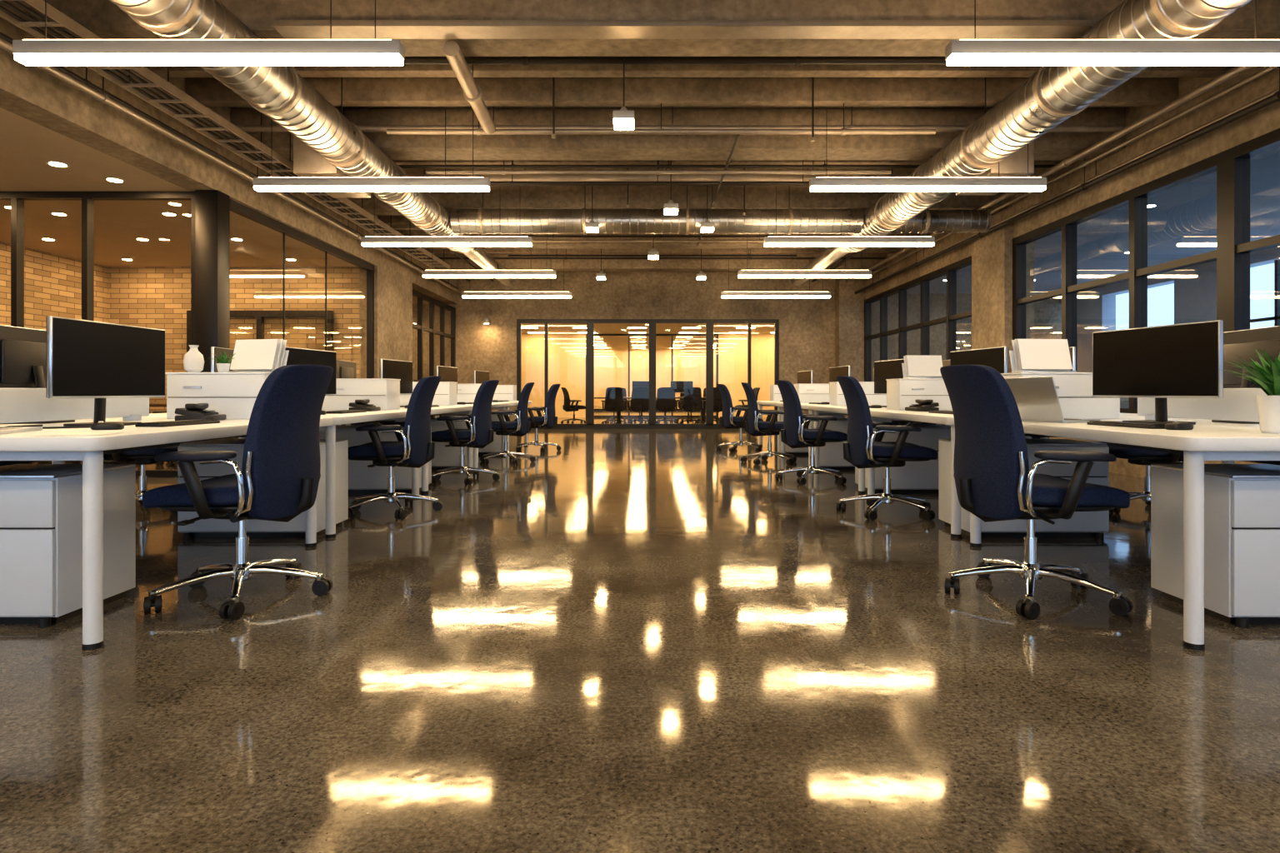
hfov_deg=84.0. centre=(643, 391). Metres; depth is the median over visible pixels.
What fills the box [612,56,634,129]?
pendant lamp
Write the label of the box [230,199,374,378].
window
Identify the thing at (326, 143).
spiral duct
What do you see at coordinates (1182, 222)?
ceiling
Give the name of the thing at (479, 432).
office chair
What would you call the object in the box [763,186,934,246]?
linear pendant light
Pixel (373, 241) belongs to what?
linear pendant light
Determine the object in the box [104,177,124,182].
recessed light
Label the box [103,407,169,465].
chair
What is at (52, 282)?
brick wall
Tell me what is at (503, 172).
conduit
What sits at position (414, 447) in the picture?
office chair
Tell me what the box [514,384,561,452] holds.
office chair
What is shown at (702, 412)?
conference table
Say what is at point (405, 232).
ceiling beam
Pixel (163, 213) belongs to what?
recessed light
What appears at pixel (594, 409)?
baseboard
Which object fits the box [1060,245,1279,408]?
wall
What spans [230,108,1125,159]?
ceiling beam
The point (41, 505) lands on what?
drawer pedestal
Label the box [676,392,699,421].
chair
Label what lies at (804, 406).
desk
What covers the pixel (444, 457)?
drawer pedestal
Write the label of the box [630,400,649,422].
chair
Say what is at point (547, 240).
conduit
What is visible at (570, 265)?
ceiling beam
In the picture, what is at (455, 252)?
conduit
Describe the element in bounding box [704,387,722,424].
chair
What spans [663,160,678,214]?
pendant lamp
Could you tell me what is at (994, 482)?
office chair
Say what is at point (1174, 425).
computer mouse
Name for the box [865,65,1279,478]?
wall
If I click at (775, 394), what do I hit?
storage box
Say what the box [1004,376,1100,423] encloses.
laptop
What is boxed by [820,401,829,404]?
computer mouse
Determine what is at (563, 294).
linear pendant light
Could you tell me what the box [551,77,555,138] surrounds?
sprinkler head
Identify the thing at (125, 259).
recessed light
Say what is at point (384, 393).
storage box
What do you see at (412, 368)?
desktop monitor
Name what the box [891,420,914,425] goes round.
office chair
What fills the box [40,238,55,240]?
recessed light
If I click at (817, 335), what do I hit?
wall
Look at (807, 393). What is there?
storage box
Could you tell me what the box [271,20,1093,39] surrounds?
ceiling beam
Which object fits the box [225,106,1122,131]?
ceiling beam
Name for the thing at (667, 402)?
chair
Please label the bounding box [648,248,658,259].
pendant lamp
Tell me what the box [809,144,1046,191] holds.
linear pendant light
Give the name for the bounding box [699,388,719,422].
chair
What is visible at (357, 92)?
ceiling beam
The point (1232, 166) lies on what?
window
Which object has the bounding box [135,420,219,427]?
keyboard
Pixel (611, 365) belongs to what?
wall
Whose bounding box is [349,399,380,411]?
desk phone
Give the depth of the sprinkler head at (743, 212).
9.14 m
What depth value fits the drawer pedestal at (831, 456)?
8.14 m
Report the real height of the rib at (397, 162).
0.230 m
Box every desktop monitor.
[0,325,74,424]
[45,315,164,426]
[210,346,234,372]
[285,346,336,411]
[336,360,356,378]
[380,359,412,407]
[412,368,414,381]
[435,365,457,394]
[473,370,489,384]
[631,380,649,390]
[670,380,693,397]
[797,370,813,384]
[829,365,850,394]
[872,368,874,381]
[874,359,904,407]
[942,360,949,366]
[950,346,1007,373]
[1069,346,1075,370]
[1092,320,1223,424]
[1211,325,1279,424]
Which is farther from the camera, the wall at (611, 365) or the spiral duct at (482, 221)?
the wall at (611, 365)
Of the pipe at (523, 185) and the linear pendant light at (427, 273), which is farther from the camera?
the linear pendant light at (427, 273)
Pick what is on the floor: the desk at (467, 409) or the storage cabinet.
the desk at (467, 409)
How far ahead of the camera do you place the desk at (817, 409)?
7.09 m
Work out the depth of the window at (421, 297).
15.26 m
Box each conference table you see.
[594,397,705,424]
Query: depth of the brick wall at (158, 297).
11.95 m
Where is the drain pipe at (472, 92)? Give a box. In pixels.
[442,40,495,134]
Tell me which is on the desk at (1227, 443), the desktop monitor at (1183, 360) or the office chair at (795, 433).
the desktop monitor at (1183, 360)
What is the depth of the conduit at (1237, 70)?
6.96 m
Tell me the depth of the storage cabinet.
3.98 m
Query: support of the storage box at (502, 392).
on the desk at (513, 403)
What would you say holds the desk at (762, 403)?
on the floor
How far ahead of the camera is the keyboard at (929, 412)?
4.99 m
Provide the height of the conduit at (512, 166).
0.411 m
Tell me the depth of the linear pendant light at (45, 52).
3.97 m
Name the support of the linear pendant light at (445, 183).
hanging from the ceiling at (231, 107)
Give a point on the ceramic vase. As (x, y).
(193, 360)
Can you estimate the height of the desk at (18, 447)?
0.745 m
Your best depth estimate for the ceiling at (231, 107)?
7.62 m
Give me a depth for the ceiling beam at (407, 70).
6.26 m
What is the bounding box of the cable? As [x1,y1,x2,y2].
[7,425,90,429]
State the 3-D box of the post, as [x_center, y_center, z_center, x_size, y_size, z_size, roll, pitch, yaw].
[-4.548,-0.599,7.510,0.235,2.998,0.220,0,0,0]
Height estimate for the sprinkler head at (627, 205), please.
0.678 m
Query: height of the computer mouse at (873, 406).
0.035 m
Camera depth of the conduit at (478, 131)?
6.93 m
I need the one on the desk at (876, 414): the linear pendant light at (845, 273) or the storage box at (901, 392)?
the storage box at (901, 392)
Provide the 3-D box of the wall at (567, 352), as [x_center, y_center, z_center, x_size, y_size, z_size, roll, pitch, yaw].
[0.150,-0.550,24.675,10.700,2.900,0.150,0,0,0]
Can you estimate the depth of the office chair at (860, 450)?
5.06 m
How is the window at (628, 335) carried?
in the wall at (567, 352)
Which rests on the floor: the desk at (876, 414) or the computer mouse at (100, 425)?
the desk at (876, 414)
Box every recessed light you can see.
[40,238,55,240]
[46,160,69,167]
[50,212,68,215]
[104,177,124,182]
[120,258,133,260]
[135,238,149,240]
[160,212,177,215]
[230,238,243,240]
[285,258,296,260]
[1147,204,1156,208]
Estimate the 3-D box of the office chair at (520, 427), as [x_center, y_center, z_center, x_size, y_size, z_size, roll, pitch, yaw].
[-1.719,0.393,9.009,0.698,1.015,0.718,0,0,-11]
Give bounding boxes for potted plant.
[209,350,234,372]
[1223,348,1279,434]
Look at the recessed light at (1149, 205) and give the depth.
8.95 m
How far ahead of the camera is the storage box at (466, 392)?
9.68 m
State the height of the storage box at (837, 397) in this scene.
0.262 m
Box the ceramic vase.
[183,345,204,372]
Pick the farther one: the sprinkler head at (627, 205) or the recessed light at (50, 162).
the sprinkler head at (627, 205)
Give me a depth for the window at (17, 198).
7.46 m
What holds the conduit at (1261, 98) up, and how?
hanging from the ceiling at (231, 107)
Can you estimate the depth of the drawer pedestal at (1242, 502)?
2.74 m
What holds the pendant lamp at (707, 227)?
hanging from the ceiling at (231, 107)
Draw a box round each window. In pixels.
[0,191,194,477]
[186,310,333,372]
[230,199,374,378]
[412,289,455,418]
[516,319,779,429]
[585,334,718,417]
[864,255,971,381]
[1012,128,1279,413]
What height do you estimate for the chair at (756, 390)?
1.015 m
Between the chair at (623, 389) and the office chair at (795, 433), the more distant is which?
the chair at (623, 389)
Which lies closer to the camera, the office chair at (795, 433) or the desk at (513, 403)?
the office chair at (795, 433)
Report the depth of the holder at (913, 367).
6.05 m
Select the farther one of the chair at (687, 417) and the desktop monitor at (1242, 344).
the chair at (687, 417)
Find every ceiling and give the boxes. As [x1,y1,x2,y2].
[0,107,429,304]
[228,106,1128,109]
[521,323,774,348]
[906,146,1279,293]
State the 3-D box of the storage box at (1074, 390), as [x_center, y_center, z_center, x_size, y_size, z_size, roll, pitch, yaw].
[2.395,0.024,4.136,0.558,0.262,0.336,0,0,0]
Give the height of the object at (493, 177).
0.060 m
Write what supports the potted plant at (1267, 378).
on the desk at (1227, 443)
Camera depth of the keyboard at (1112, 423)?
3.08 m
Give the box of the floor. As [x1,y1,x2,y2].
[0,410,1279,852]
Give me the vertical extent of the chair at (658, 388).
1.015 m
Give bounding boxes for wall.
[0,0,457,378]
[0,241,107,329]
[107,266,359,413]
[412,271,1061,421]
[521,334,774,417]
[594,348,715,409]
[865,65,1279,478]
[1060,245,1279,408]
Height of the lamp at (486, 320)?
0.144 m
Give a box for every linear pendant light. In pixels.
[12,0,404,65]
[252,109,489,191]
[360,235,532,246]
[422,270,556,278]
[461,259,571,298]
[720,259,830,298]
[737,255,871,278]
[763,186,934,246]
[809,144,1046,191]
[945,0,1279,65]
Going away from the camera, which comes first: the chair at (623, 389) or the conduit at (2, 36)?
the conduit at (2, 36)
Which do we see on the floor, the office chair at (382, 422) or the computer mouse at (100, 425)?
the office chair at (382, 422)
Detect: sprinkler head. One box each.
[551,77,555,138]
[625,168,629,207]
[742,168,745,215]
[810,77,814,141]
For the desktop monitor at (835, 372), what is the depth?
8.87 m
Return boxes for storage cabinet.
[165,372,271,419]
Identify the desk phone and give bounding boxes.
[175,403,226,420]
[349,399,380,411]
[905,399,939,411]
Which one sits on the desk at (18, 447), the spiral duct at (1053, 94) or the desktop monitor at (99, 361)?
the desktop monitor at (99, 361)
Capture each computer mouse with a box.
[90,420,124,429]
[456,401,465,404]
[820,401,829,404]
[870,404,881,408]
[1165,420,1193,429]
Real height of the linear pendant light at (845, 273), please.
0.762 m
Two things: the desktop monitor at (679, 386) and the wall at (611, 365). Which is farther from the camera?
the wall at (611, 365)
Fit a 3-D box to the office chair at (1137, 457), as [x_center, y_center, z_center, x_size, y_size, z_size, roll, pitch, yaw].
[3.807,0.393,5.334,0.699,1.014,0.710,0,0,6]
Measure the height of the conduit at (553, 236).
0.414 m
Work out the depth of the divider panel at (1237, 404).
3.36 m
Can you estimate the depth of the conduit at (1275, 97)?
7.38 m
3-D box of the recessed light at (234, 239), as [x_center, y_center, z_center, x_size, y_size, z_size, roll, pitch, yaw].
[-5.600,-2.096,9.800,0.164,0.008,0.164,0,0,0]
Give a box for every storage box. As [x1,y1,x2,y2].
[321,378,400,409]
[400,381,457,405]
[456,384,481,402]
[492,385,516,400]
[770,385,794,400]
[794,384,829,403]
[829,381,886,405]
[885,378,952,409]
[1000,372,1119,419]
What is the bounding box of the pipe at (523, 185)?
[490,168,809,186]
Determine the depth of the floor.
2.20 m
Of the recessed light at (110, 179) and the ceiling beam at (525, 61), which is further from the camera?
the recessed light at (110, 179)
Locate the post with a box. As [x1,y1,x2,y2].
[195,190,229,441]
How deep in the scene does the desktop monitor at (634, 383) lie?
20.39 m
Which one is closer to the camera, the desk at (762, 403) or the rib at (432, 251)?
the desk at (762, 403)
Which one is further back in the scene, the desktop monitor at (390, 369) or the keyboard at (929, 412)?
the desktop monitor at (390, 369)
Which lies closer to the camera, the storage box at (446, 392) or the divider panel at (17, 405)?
the divider panel at (17, 405)
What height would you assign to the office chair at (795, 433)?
1.014 m
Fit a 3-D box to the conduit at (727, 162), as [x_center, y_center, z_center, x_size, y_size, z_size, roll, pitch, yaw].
[0.950,-2.799,9.800,0.039,0.498,5.400,0,0,0]
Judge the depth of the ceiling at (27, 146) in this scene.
8.47 m
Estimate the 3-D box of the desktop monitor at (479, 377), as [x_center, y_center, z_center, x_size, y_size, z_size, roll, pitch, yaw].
[-2.480,-0.078,10.754,0.220,0.465,0.650,0,0,6]
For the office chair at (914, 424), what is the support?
on the floor
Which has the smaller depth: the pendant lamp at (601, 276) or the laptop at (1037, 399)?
the laptop at (1037, 399)
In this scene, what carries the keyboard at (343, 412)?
on the desk at (398, 414)
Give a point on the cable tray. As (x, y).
(60, 19)
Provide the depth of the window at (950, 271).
13.56 m
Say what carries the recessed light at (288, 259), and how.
in the ceiling at (27, 146)
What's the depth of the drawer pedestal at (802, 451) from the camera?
10.04 m
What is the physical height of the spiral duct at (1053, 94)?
0.959 m
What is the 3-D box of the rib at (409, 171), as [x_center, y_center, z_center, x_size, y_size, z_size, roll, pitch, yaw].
[0.375,-2.935,9.470,9.646,0.230,0.140,0,0,0]
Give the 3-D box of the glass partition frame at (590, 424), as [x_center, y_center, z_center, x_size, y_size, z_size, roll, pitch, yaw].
[0.110,-0.420,17.160,6.300,2.640,0.090,0,0,0]
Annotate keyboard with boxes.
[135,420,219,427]
[325,410,366,414]
[928,410,953,414]
[1087,420,1165,429]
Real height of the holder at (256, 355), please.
0.201 m
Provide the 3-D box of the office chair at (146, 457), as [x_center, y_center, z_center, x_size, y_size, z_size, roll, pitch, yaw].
[-3.821,0.393,5.390,0.698,1.015,0.718,0,0,-12]
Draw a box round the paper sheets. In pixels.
[30,430,135,436]
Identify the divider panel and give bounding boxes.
[0,388,149,423]
[1137,388,1267,422]
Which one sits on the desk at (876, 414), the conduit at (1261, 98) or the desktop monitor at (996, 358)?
the desktop monitor at (996, 358)
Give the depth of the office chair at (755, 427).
8.81 m
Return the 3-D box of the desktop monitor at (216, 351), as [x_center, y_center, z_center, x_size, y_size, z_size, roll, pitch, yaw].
[-2.980,-0.078,5.254,0.220,0.465,0.650,0,0,-6]
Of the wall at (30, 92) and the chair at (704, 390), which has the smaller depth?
the wall at (30, 92)
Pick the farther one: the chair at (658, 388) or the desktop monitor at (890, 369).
the chair at (658, 388)
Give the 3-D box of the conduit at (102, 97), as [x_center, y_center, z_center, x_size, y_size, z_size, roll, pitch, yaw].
[-4.200,-2.644,5.530,0.078,0.807,22.060,0,0,0]
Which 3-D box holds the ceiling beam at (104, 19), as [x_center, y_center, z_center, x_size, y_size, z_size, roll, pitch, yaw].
[0.375,-2.835,5.360,9.646,0.430,0.420,0,0,0]
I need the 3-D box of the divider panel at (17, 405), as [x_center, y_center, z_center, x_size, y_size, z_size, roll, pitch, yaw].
[-2.710,0.070,3.315,0.060,0.170,1.150,0,0,0]
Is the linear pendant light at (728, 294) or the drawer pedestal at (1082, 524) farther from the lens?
the linear pendant light at (728, 294)
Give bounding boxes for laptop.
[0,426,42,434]
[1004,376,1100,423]
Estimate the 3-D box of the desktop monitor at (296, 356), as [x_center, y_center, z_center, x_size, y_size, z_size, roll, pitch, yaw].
[-2.479,-0.078,5.206,0.220,0.465,0.650,0,0,9]
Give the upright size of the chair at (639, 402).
1.015 m
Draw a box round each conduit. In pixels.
[0,31,458,289]
[0,37,462,294]
[108,0,493,281]
[278,160,1054,168]
[386,103,935,134]
[395,233,925,238]
[425,160,890,174]
[429,249,886,259]
[490,160,809,184]
[508,249,797,257]
[532,233,763,242]
[696,134,739,245]
[811,6,1241,282]
[845,65,1256,282]
[855,65,1279,283]
[855,66,1279,294]
[860,88,1279,289]
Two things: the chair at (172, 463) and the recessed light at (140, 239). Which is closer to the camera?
the chair at (172, 463)
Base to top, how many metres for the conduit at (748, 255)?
0.554 m
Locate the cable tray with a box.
[0,0,449,269]
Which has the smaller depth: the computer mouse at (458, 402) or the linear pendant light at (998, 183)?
the linear pendant light at (998, 183)
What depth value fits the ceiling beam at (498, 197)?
10.15 m
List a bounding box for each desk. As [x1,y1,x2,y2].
[0,417,333,650]
[141,409,419,538]
[335,405,473,494]
[345,402,510,468]
[435,400,531,451]
[756,400,808,452]
[775,402,941,466]
[807,405,1031,494]
[867,409,1144,538]
[953,417,1279,650]
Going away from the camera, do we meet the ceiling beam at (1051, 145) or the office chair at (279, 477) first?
the office chair at (279, 477)
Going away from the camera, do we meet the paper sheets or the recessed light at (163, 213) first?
the paper sheets
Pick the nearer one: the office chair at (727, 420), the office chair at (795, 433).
the office chair at (795, 433)
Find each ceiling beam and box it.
[30,0,1279,56]
[144,64,1234,77]
[185,77,1178,106]
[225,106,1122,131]
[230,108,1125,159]
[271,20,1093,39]
[332,185,1006,214]
[393,230,934,249]
[403,56,946,65]
[435,253,886,271]
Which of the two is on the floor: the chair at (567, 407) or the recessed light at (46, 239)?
the chair at (567, 407)
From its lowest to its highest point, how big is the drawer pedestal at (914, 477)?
0.580 m
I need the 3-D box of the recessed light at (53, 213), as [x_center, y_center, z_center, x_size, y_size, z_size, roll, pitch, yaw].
[-6.900,-2.096,8.400,0.164,0.008,0.164,0,0,0]
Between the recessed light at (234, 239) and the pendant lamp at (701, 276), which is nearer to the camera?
the recessed light at (234, 239)
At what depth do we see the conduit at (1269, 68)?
7.08 m
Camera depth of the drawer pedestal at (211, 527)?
4.35 m
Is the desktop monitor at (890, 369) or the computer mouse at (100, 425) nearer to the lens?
the computer mouse at (100, 425)
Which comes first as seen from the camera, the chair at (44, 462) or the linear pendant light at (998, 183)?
the linear pendant light at (998, 183)
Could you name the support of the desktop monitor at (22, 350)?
on the desk at (18, 447)
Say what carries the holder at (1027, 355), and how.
on the storage box at (1074, 390)
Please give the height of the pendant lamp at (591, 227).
0.900 m
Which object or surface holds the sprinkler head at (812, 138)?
hanging from the ceiling at (231, 107)
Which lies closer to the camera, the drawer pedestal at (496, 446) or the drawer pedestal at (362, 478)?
the drawer pedestal at (362, 478)
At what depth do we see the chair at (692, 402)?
19.04 m
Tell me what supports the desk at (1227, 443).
on the floor
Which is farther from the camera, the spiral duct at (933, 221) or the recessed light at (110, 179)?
the spiral duct at (933, 221)
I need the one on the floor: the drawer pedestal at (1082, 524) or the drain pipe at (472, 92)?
the drawer pedestal at (1082, 524)
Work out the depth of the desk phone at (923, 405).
5.54 m
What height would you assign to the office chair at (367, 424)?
1.015 m
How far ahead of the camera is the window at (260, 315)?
11.84 m
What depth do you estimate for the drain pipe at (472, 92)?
5.78 m
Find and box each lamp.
[483,317,489,324]
[585,185,599,232]
[596,249,605,279]
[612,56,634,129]
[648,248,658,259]
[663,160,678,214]
[696,249,705,279]
[700,185,714,232]
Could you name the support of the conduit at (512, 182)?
attached to the ceiling at (231, 107)
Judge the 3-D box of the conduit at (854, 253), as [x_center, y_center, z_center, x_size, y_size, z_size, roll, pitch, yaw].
[3.950,-2.793,5.530,0.065,0.510,22.060,0,0,0]
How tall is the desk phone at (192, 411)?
0.092 m
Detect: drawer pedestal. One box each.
[0,464,135,628]
[177,439,348,539]
[319,425,431,494]
[395,418,473,469]
[441,413,501,454]
[785,413,844,454]
[813,418,891,469]
[855,425,950,494]
[938,439,1109,539]
[1150,464,1279,628]
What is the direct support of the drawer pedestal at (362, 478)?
on the floor
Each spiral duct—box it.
[109,0,514,286]
[450,185,863,234]
[790,0,1251,286]
[892,209,991,234]
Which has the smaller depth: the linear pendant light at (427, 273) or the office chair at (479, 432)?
the office chair at (479, 432)
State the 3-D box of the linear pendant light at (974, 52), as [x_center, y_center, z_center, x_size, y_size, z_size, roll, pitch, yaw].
[2.800,-2.234,4.010,2.160,0.762,0.090,0,0,0]
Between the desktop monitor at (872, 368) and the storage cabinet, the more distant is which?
the desktop monitor at (872, 368)
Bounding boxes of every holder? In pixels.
[229,339,289,372]
[901,355,942,378]
[1009,339,1076,373]
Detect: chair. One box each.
[37,460,79,464]
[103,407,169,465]
[103,441,191,513]
[142,365,333,619]
[169,461,177,465]
[340,423,374,425]
[348,375,443,519]
[374,420,394,425]
[430,380,499,484]
[480,382,534,464]
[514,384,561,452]
[560,387,585,424]
[600,387,627,424]
[606,388,629,422]
[626,387,649,424]
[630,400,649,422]
[655,387,679,424]
[655,388,676,422]
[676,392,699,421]
[678,387,704,424]
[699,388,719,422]
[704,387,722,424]
[716,384,763,452]
[735,387,759,410]
[740,382,796,464]
[775,380,847,484]
[835,375,937,520]
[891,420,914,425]
[913,423,945,425]
[940,365,1133,619]
[1099,441,1183,514]
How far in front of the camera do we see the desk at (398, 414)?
4.40 m
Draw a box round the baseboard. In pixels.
[594,409,705,410]
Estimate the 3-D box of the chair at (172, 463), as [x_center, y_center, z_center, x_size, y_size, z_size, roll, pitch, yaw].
[-5.389,0.393,8.718,0.710,1.015,0.701,0,0,0]
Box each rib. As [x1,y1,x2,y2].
[288,160,1062,164]
[373,215,402,215]
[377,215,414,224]
[402,168,1035,174]
[425,249,899,253]
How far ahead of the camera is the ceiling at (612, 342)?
23.22 m
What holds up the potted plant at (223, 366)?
on the storage cabinet

